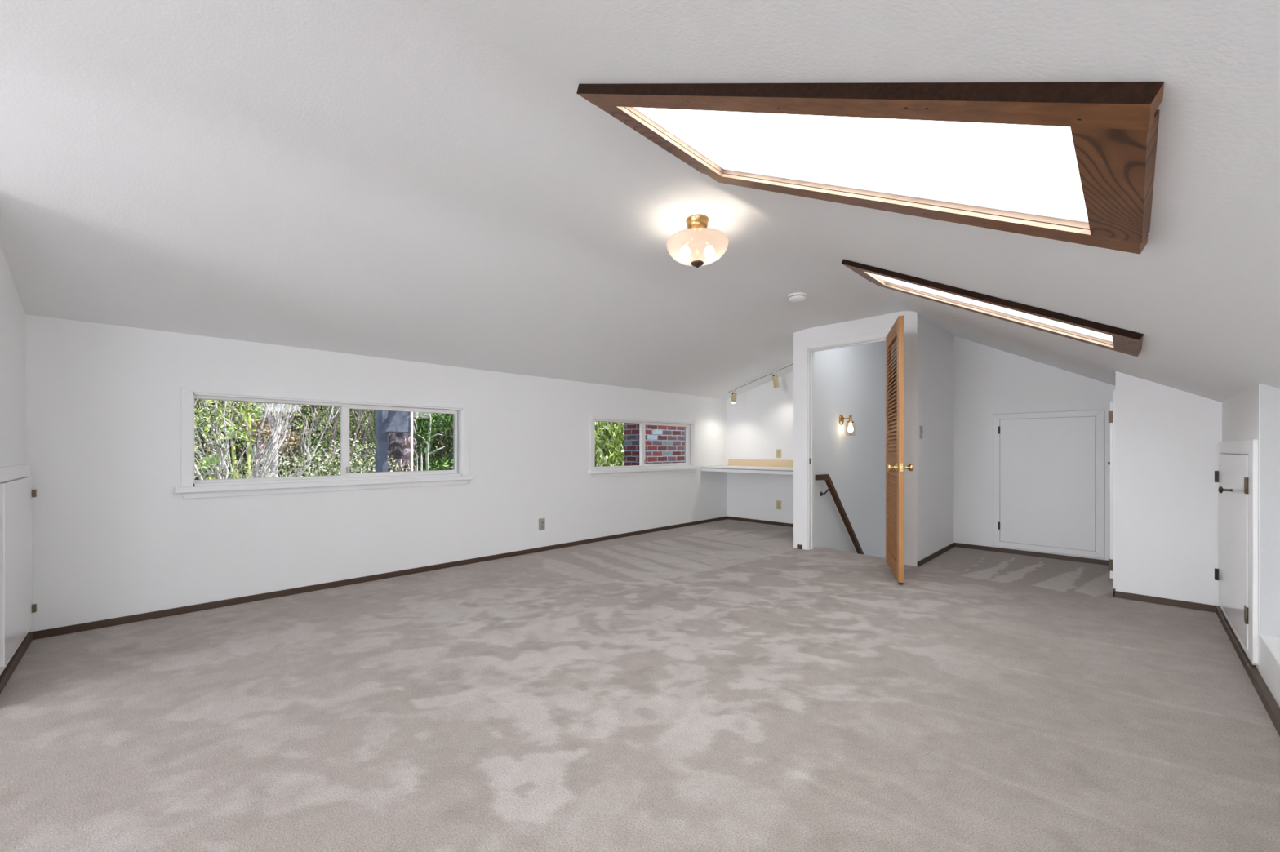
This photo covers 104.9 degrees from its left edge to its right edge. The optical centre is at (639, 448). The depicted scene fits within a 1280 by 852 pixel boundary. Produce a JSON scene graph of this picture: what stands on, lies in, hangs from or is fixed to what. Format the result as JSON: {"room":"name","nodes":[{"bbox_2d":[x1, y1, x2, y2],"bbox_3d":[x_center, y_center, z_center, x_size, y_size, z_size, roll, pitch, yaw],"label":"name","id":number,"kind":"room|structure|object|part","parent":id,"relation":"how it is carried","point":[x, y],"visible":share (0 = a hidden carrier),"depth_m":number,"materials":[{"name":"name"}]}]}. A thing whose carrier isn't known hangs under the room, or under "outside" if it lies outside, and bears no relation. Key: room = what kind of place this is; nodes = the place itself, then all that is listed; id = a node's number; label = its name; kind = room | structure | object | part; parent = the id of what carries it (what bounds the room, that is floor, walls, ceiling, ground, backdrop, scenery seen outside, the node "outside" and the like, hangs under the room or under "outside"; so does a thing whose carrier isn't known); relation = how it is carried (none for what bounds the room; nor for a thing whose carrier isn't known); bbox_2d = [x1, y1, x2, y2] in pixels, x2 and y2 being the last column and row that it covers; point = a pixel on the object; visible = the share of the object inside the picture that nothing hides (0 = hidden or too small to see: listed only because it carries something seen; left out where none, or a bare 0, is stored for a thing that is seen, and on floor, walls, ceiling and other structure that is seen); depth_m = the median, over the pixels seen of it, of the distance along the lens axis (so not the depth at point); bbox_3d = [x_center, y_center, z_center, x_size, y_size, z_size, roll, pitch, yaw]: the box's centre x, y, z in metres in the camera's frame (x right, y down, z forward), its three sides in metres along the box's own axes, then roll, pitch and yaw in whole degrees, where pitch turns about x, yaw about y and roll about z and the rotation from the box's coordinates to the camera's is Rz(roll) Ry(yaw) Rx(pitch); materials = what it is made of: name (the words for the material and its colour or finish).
{"room":"attic room","nodes":[
{"label":"attic room","id":0,"kind":"room"},
{"bbox_2d":[0,244,26,466],"bbox_3d":[-4.752,0.003,0.467,1.140,2.134,5.140,0,0,45],"label":"wall","id":1,"kind":"structure","parent":0,"point":[12,313],"depth_m":2.35,"materials":[{"name":"white paint"}]},
{"bbox_2d":[0,632,32,693],"bbox_3d":[-2.890,1.004,2.257,1.040,0.052,0.025,0,0,45],"label":"baseboard","id":2,"kind":"structure","parent":1,"relation":"attached to","point":[16,658],"depth_m":2.29,"materials":[{"name":"brown wood"}]},
{"bbox_2d":[0,463,36,675],"bbox_3d":[-2.946,0.522,2.325,0.835,0.885,0.042,0,0,45],"label":"door","id":3,"kind":"structure","parent":1,"relation":"in","point":[16,493],"depth_m":2.26,"materials":[{"name":"white"}]},
{"bbox_2d":[26,314,727,632],"bbox_3d":[-1.057,0.220,4.911,0.120,2.000,6.650,0,0,45],"label":"wall","id":4,"kind":"structure","parent":0,"point":[113,537],"depth_m":3.34,"materials":[{"name":"white paint"}]},
{"bbox_2d":[174,386,473,498],"bbox_3d":[-2.204,-0.039,3.725,0.155,0.698,1.922,0,0,45],"label":"window","id":5,"kind":"structure","parent":4,"relation":"in","point":[235,442],"depth_m":3.58,"materials":[{"name":"white wood"}]},
{"bbox_3d":[-2.553,-0.059,3.461,0.005,0.521,0.873,0,0,45],"label":"pane","id":6,"kind":"part","parent":5,"relation":"part of","materials":[{"name":"clear glass"}]},
{"bbox_3d":[-2.230,-0.060,3.751,0.072,0.559,1.750,0,0,45],"label":"fixed frame","id":7,"kind":"part","parent":5,"relation":"part of","materials":[{"name":"white"}]},
{"bbox_3d":[-2.183,0.253,3.704,0.095,0.036,1.922,0,0,45],"label":"sill","id":8,"kind":"part","parent":5,"relation":"part of","materials":[{"name":"white wood"}]},
{"bbox_3d":[-1.938,-0.061,4.023,0.040,0.557,0.890,0,0,45],"label":"sliding sash","id":9,"kind":"part","parent":5,"relation":"part of","materials":[{"name":"white"}]},
{"bbox_3d":[-1.925,-0.060,4.035,0.005,0.491,0.827,0,0,45],"label":"pane","id":10,"kind":"part","parent":5,"relation":"part of","materials":[{"name":"clear glass"}]},
{"bbox_2d":[30,516,727,639],"bbox_3d":[-0.996,1.004,4.878,0.013,0.052,6.410,0,0,45],"label":"baseboard","id":11,"kind":"structure","parent":4,"relation":"attached to","point":[40,634],"depth_m":3.47,"materials":[{"name":"brown wood"}]},
{"bbox_2d":[538,518,545,530],"bbox_3d":[-0.977,0.752,4.900,0.072,0.116,0.010,0,0,-45],"label":"wall outlet","id":12,"kind":"object","parent":4,"relation":"attached to","point":[542,521],"visible":1,"depth_m":4.90,"materials":[{"name":"grey plastic"}]},
{"bbox_2d":[587,414,699,477],"bbox_3d":[0.083,-0.033,6.012,0.155,0.686,1.896,0,0,45],"label":"window","id":13,"kind":"structure","parent":4,"relation":"in","point":[620,446],"depth_m":5.97,"materials":[{"name":"white wood"}]},
{"bbox_3d":[-0.271,-0.053,5.743,0.005,0.509,0.832,0,0,45],"label":"pane","id":14,"kind":"part","parent":13,"relation":"part of","materials":[{"name":"clear glass"}]},
{"bbox_3d":[0.057,-0.054,6.038,0.072,0.547,1.724,0,0,45],"label":"fixed frame","id":15,"kind":"part","parent":13,"relation":"part of","materials":[{"name":"white"}]},
{"bbox_3d":[0.104,0.253,5.991,0.095,0.036,1.896,0,0,45],"label":"sill","id":16,"kind":"part","parent":13,"relation":"part of","materials":[{"name":"white wood"}]},
{"bbox_3d":[0.331,-0.056,6.292,0.040,0.545,0.917,0,0,45],"label":"sliding sash","id":17,"kind":"part","parent":13,"relation":"part of","materials":[{"name":"white"}]},
{"bbox_3d":[0.329,-0.054,6.289,0.005,0.479,0.790,0,0,45],"label":"pane","id":18,"kind":"part","parent":13,"relation":"part of","materials":[{"name":"clear glass"}]},
{"bbox_2d":[0,0,1279,402],"bbox_3d":[-0.269,-0.774,1.789,5.610,1.971,13.350,0,0,45],"label":"ceiling","id":19,"kind":"structure","parent":0,"point":[425,181],"depth_m":1.87,"materials":[{"name":"white paint"}]},
{"bbox_2d":[666,214,728,267],"bbox_3d":[0.304,-1.088,2.609,0.328,0.254,0.328,0,0,45],"label":"ceiling light","id":20,"kind":"object","parent":19,"relation":"attached to","point":[697,246],"visible":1,"depth_m":2.52,"materials":[{"name":"white glass"}]},
{"bbox_2d":[727,361,793,404],"bbox_3d":[1.712,-0.906,6.216,1.420,0.588,0.128,0,0,45],"label":"track light","id":21,"kind":"object","parent":19,"relation":"attached to","point":[775,378],"visible":0.63,"depth_m":6.29,"materials":[{"name":"white metal"}]},
{"bbox_2d":[787,292,806,302],"bbox_3d":[1.243,-1.194,3.890,0.140,0.043,0.140,0,0,45],"label":"smoke detector","id":22,"kind":"object","parent":19,"relation":"attached to","point":[799,296],"visible":1,"depth_m":3.85,"materials":[{"name":"white plastic"}]},
{"bbox_2d":[576,81,1164,254],"bbox_3d":[0.494,-0.787,1.330,1.242,0.666,0.710,0,0,45],"label":"window","id":23,"kind":"structure","parent":19,"relation":"attached to","point":[1074,162],"depth_m":1.10,"materials":[{"name":"brown wood"}]},
{"bbox_3d":[0.499,-0.797,1.315,1.059,0.556,0.557,0,0,45],"label":"pane","id":24,"kind":"part","parent":23,"relation":"part of","materials":[{"name":"glass"}]},
{"bbox_2d":[841,259,1143,356],"bbox_3d":[1.832,-0.789,2.672,1.257,0.674,0.540,0,0,45],"label":"window","id":25,"kind":"structure","parent":19,"relation":"attached to","point":[1106,336],"depth_m":2.56,"materials":[{"name":"brown wood"}]},
{"bbox_3d":[1.837,-0.799,2.656,1.074,0.564,0.387,0,0,45],"label":"pane","id":26,"kind":"part","parent":25,"relation":"part of","materials":[{"name":"glass"}]},
{"bbox_2d":[0,519,1279,851],"bbox_3d":[-1.174,1.011,1.485,4.760,0.018,11.640,0,0,45],"label":"floor","id":27,"kind":"structure","parent":0,"point":[727,685],"depth_m":1.88,"materials":[{"name":"beige carpet"}]},
{"bbox_2d":[1259,635,1279,708],"bbox_3d":[-0.143,0.943,-1.306,0.855,0.255,8.950,0,0,45],"label":"trim ledge","id":28,"kind":"object","parent":27,"relation":"on","point":[1269,646],"visible":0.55,"depth_m":2.00,"materials":[{"name":"white"}]},
{"bbox_2d":[813,341,885,557],"bbox_3d":[2.715,1.100,6.131,0.110,5.640,2.890,0,0,45],"label":"wall","id":29,"kind":"structure","parent":0,"point":[851,380],"depth_m":5.84,"materials":[{"name":"white paint"}]},
{"bbox_2d":[815,474,864,555],"bbox_3d":[2.629,1.389,5.902,0.094,2.243,2.335,0,0,45],"label":"handrail","id":30,"kind":"object","parent":29,"relation":"attached to","point":[826,477],"visible":0.56,"depth_m":5.44,"materials":[{"name":"brown wood"}]},
{"bbox_2d":[839,414,853,432],"bbox_3d":[2.362,-0.270,5.586,0.160,0.240,0.116,0,0,45],"label":"wall sconce","id":31,"kind":"object","parent":29,"relation":"attached to","point":[850,429],"visible":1,"depth_m":5.56,"materials":[{"name":"gold metal"}]},
{"bbox_3d":[2.314,-0.332,5.633,0.026,0.116,0.116,0,0,45],"label":"plate","id":32,"kind":"part","parent":31,"relation":"part of","materials":[{"name":"gold metal"}]},
{"bbox_3d":[2.381,-0.240,5.566,0.064,0.112,0.064,0,0,45],"label":"bulb","id":33,"kind":"part","parent":31,"relation":"part of","materials":[{"name":"white glass"}]},
{"bbox_2d":[793,311,920,566],"bbox_3d":[2.028,-0.098,4.704,1.155,2.335,0.100,0,0,45],"label":"wall","id":34,"kind":"structure","parent":0,"point":[912,320],"depth_m":4.33,"materials":[{"name":"white paint"}]},
{"bbox_2d":[796,544,802,549],"bbox_3d":[1.626,1.004,5.013,0.046,0.052,0.030,0,0,45],"label":"baseboard","id":35,"kind":"structure","parent":34,"relation":"attached to","point":[798,546],"depth_m":5.00,"materials":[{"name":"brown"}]},
{"bbox_2d":[802,329,897,550],"bbox_3d":[2.012,-0.023,4.718,0.909,2.086,0.126,0,0,45],"label":"door frame","id":36,"kind":"structure","parent":34,"relation":"attached to","point":[806,347],"depth_m":4.96,"materials":[{"name":"white wood"}]},
{"bbox_2d":[885,315,913,584],"bbox_3d":[2.077,0.009,4.022,0.176,2.002,0.786,0,0,20],"label":"door","id":37,"kind":"structure","parent":34,"relation":"in","point":[895,465],"depth_m":3.89,"materials":[{"name":"brown wood"}]},
{"bbox_3d":[2.076,-0.934,4.020,0.036,0.115,0.569,0,0,20],"label":"rail","id":38,"kind":"part","parent":37,"relation":"part of","materials":[{"name":"brown wood"}]},
{"bbox_3d":[2.076,0.103,4.020,0.036,0.140,0.569,0,0,20],"label":"rail","id":39,"kind":"part","parent":37,"relation":"part of","materials":[{"name":"brown wood"}]},
{"bbox_3d":[2.076,0.935,4.020,0.036,0.125,0.569,0,0,20],"label":"rail","id":40,"kind":"part","parent":37,"relation":"part of","materials":[{"name":"brown wood"}]},
{"bbox_3d":[2.076,-0.422,4.020,0.032,0.940,0.573,0,0,20],"label":"louver panel","id":41,"kind":"part","parent":37,"relation":"part of","materials":[{"name":"brown wood"}]},
{"bbox_3d":[2.076,0.523,4.020,0.032,0.729,0.573,0,0,20],"label":"louver panel","id":42,"kind":"part","parent":37,"relation":"part of","materials":[{"name":"brown wood"}]},
{"bbox_3d":[1.917,0.140,3.737,0.070,0.066,0.066,0,0,20],"label":"knob","id":43,"kind":"part","parent":37,"relation":"part of","materials":[{"name":"gold metal"}]},
{"bbox_3d":[1.944,0.140,3.657,0.024,0.060,0.010,0,0,20],"label":"latch plate","id":44,"kind":"part","parent":37,"relation":"part of","materials":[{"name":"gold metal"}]},
{"bbox_3d":[2.016,0.140,3.701,0.070,0.066,0.066,0,0,20],"label":"knob","id":45,"kind":"part","parent":37,"relation":"part of","materials":[{"name":"gold metal"}]},
{"bbox_2d":[727,335,1115,560],"bbox_3d":[2.931,-0.095,5.554,4.710,2.330,0.100,0,0,45],"label":"wall","id":46,"kind":"structure","parent":0,"point":[988,381],"depth_m":5.04,"materials":[{"name":"white paint"}]},
{"bbox_2d":[701,458,793,475],"bbox_3d":[1.648,0.226,6.336,1.688,0.157,0.608,0,0,45],"label":"desk","id":47,"kind":"object","parent":46,"relation":"attached to","point":[749,466],"visible":0.52,"depth_m":6.49,"materials":[{"name":"white"}]},
{"bbox_2d":[726,515,793,527],"bbox_3d":[1.859,1.004,6.547,1.690,0.052,0.013,0,0,45],"label":"baseboard","id":48,"kind":"structure","parent":46,"relation":"attached to","point":[790,525],"depth_m":6.74,"materials":[{"name":"brown wood"}]},
{"bbox_2d":[728,458,793,467],"bbox_3d":[1.868,0.194,6.536,1.659,0.093,0.013,0,0,45],"label":"backsplash","id":49,"kind":"structure","parent":46,"relation":"attached to","point":[765,463],"depth_m":6.73,"materials":[{"name":"beige laminate"}]},
{"bbox_2d":[776,448,781,457],"bbox_3d":[1.850,0.063,6.559,0.072,0.116,0.010,0,0,45],"label":"wall outlet","id":50,"kind":"object","parent":46,"relation":"attached to","point":[778,451],"visible":1,"depth_m":6.56,"materials":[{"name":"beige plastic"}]},
{"bbox_2d":[776,500,781,509],"bbox_3d":[1.850,0.748,6.559,0.072,0.116,0.010,0,0,45],"label":"wall outlet","id":51,"kind":"object","parent":46,"relation":"attached to","point":[778,502],"visible":1,"depth_m":6.56,"materials":[{"name":"beige plastic"}]},
{"bbox_2d":[916,542,1108,567],"bbox_3d":[3.274,1.004,4.261,1.235,0.052,1.244,0,0,45],"label":"baseboard","id":52,"kind":"structure","parent":46,"relation":"attached to","point":[949,547],"depth_m":4.64,"materials":[{"name":"brown wood"}]},
{"bbox_2d":[993,409,1104,559],"bbox_3d":[3.793,0.311,4.603,0.809,1.314,0.027,0,0,45],"label":"door","id":53,"kind":"structure","parent":46,"relation":"in","point":[1049,467],"depth_m":4.57,"materials":[{"name":"white paint"}]},
{"bbox_2d":[920,315,953,559],"bbox_3d":[3.456,1.100,5.390,0.105,5.640,2.890,0,0,45],"label":"wall","id":54,"kind":"structure","parent":0,"point":[936,343],"depth_m":4.67,"materials":[{"name":"white paint"}]},
{"bbox_2d":[919,425,923,439],"bbox_3d":[2.479,-0.146,4.326,0.072,0.116,0.019,0,0,-45],"label":"light switch","id":55,"kind":"object","parent":54,"relation":"attached to","point":[921,431],"visible":1,"depth_m":4.32,"materials":[{"name":"grey plastic"}]},
{"bbox_2d":[1115,371,1222,606],"bbox_3d":[3.917,0.242,3.620,0.580,1.656,1.240,0,0,45],"label":"wall","id":56,"kind":"structure","parent":0,"point":[1167,438],"depth_m":3.22,"materials":[{"name":"white paint"}]},
{"bbox_2d":[1107,391,1115,588],"bbox_3d":[3.650,0.282,3.806,0.061,1.375,1.055,0,0,45],"label":"door","id":57,"kind":"structure","parent":56,"relation":"in","point":[1112,413],"depth_m":3.42,"materials":[{"name":"white wood"}]},
{"bbox_3d":[3.662,0.290,3.798,0.028,1.250,0.940,0,0,45],"label":"panel","id":58,"kind":"part","parent":57,"relation":"part of","materials":[{"name":"white wood"}]},
{"bbox_3d":[3.667,0.282,3.790,0.014,1.375,1.055,0,0,45],"label":"casing","id":59,"kind":"part","parent":57,"relation":"part of","materials":[{"name":"white wood"}]},
{"bbox_2d":[1112,589,1217,613],"bbox_3d":[3.454,1.004,3.240,0.488,0.052,0.073,0,0,45],"label":"baseboard","id":60,"kind":"structure","parent":56,"relation":"attached to","point":[1183,604],"depth_m":3.21,"materials":[{"name":"brown wood"}]},
{"bbox_2d":[1222,383,1260,672],"bbox_3d":[3.235,0.376,2.606,0.100,1.388,1.360,0,0,45],"label":"wall","id":61,"kind":"structure","parent":0,"point":[1241,413],"depth_m":2.35,"materials":[{"name":"white paint"}]},
{"bbox_2d":[1214,439,1257,666],"bbox_3d":[3.142,0.462,2.631,0.068,1.007,1.235,0,0,45],"label":"door","id":62,"kind":"structure","parent":61,"relation":"in","point":[1236,477],"depth_m":2.42,"materials":[{"name":"white"}]},
{"bbox_3d":[3.119,0.220,2.623,0.048,0.038,0.038,0,0,45],"label":"knob","id":63,"kind":"part","parent":62,"relation":"part of","materials":[{"name":"brown metal"}]},
{"bbox_3d":[3.181,0.479,2.637,0.020,0.898,1.048,0,0,45],"label":"panel","id":64,"kind":"part","parent":62,"relation":"part of","materials":[{"name":"white"}]},
{"bbox_2d":[1216,605,1279,737],"bbox_3d":[-0.009,1.004,-0.550,0.025,0.052,10.210,0,0,45],"label":"baseboard","id":65,"kind":"structure","parent":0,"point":[1268,702],"depth_m":2.12,"materials":[{"name":"brown wood"}]},
{"bbox_2d":[1260,383,1279,638],"bbox_3d":[3.057,0.366,1.855,0.901,1.408,0.054,0,0,45],"label":"wall niche","id":66,"kind":"object","parent":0,"point":[1269,396],"visible":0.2,"depth_m":2.14,"materials":[{"name":"white paint"}]}
]}

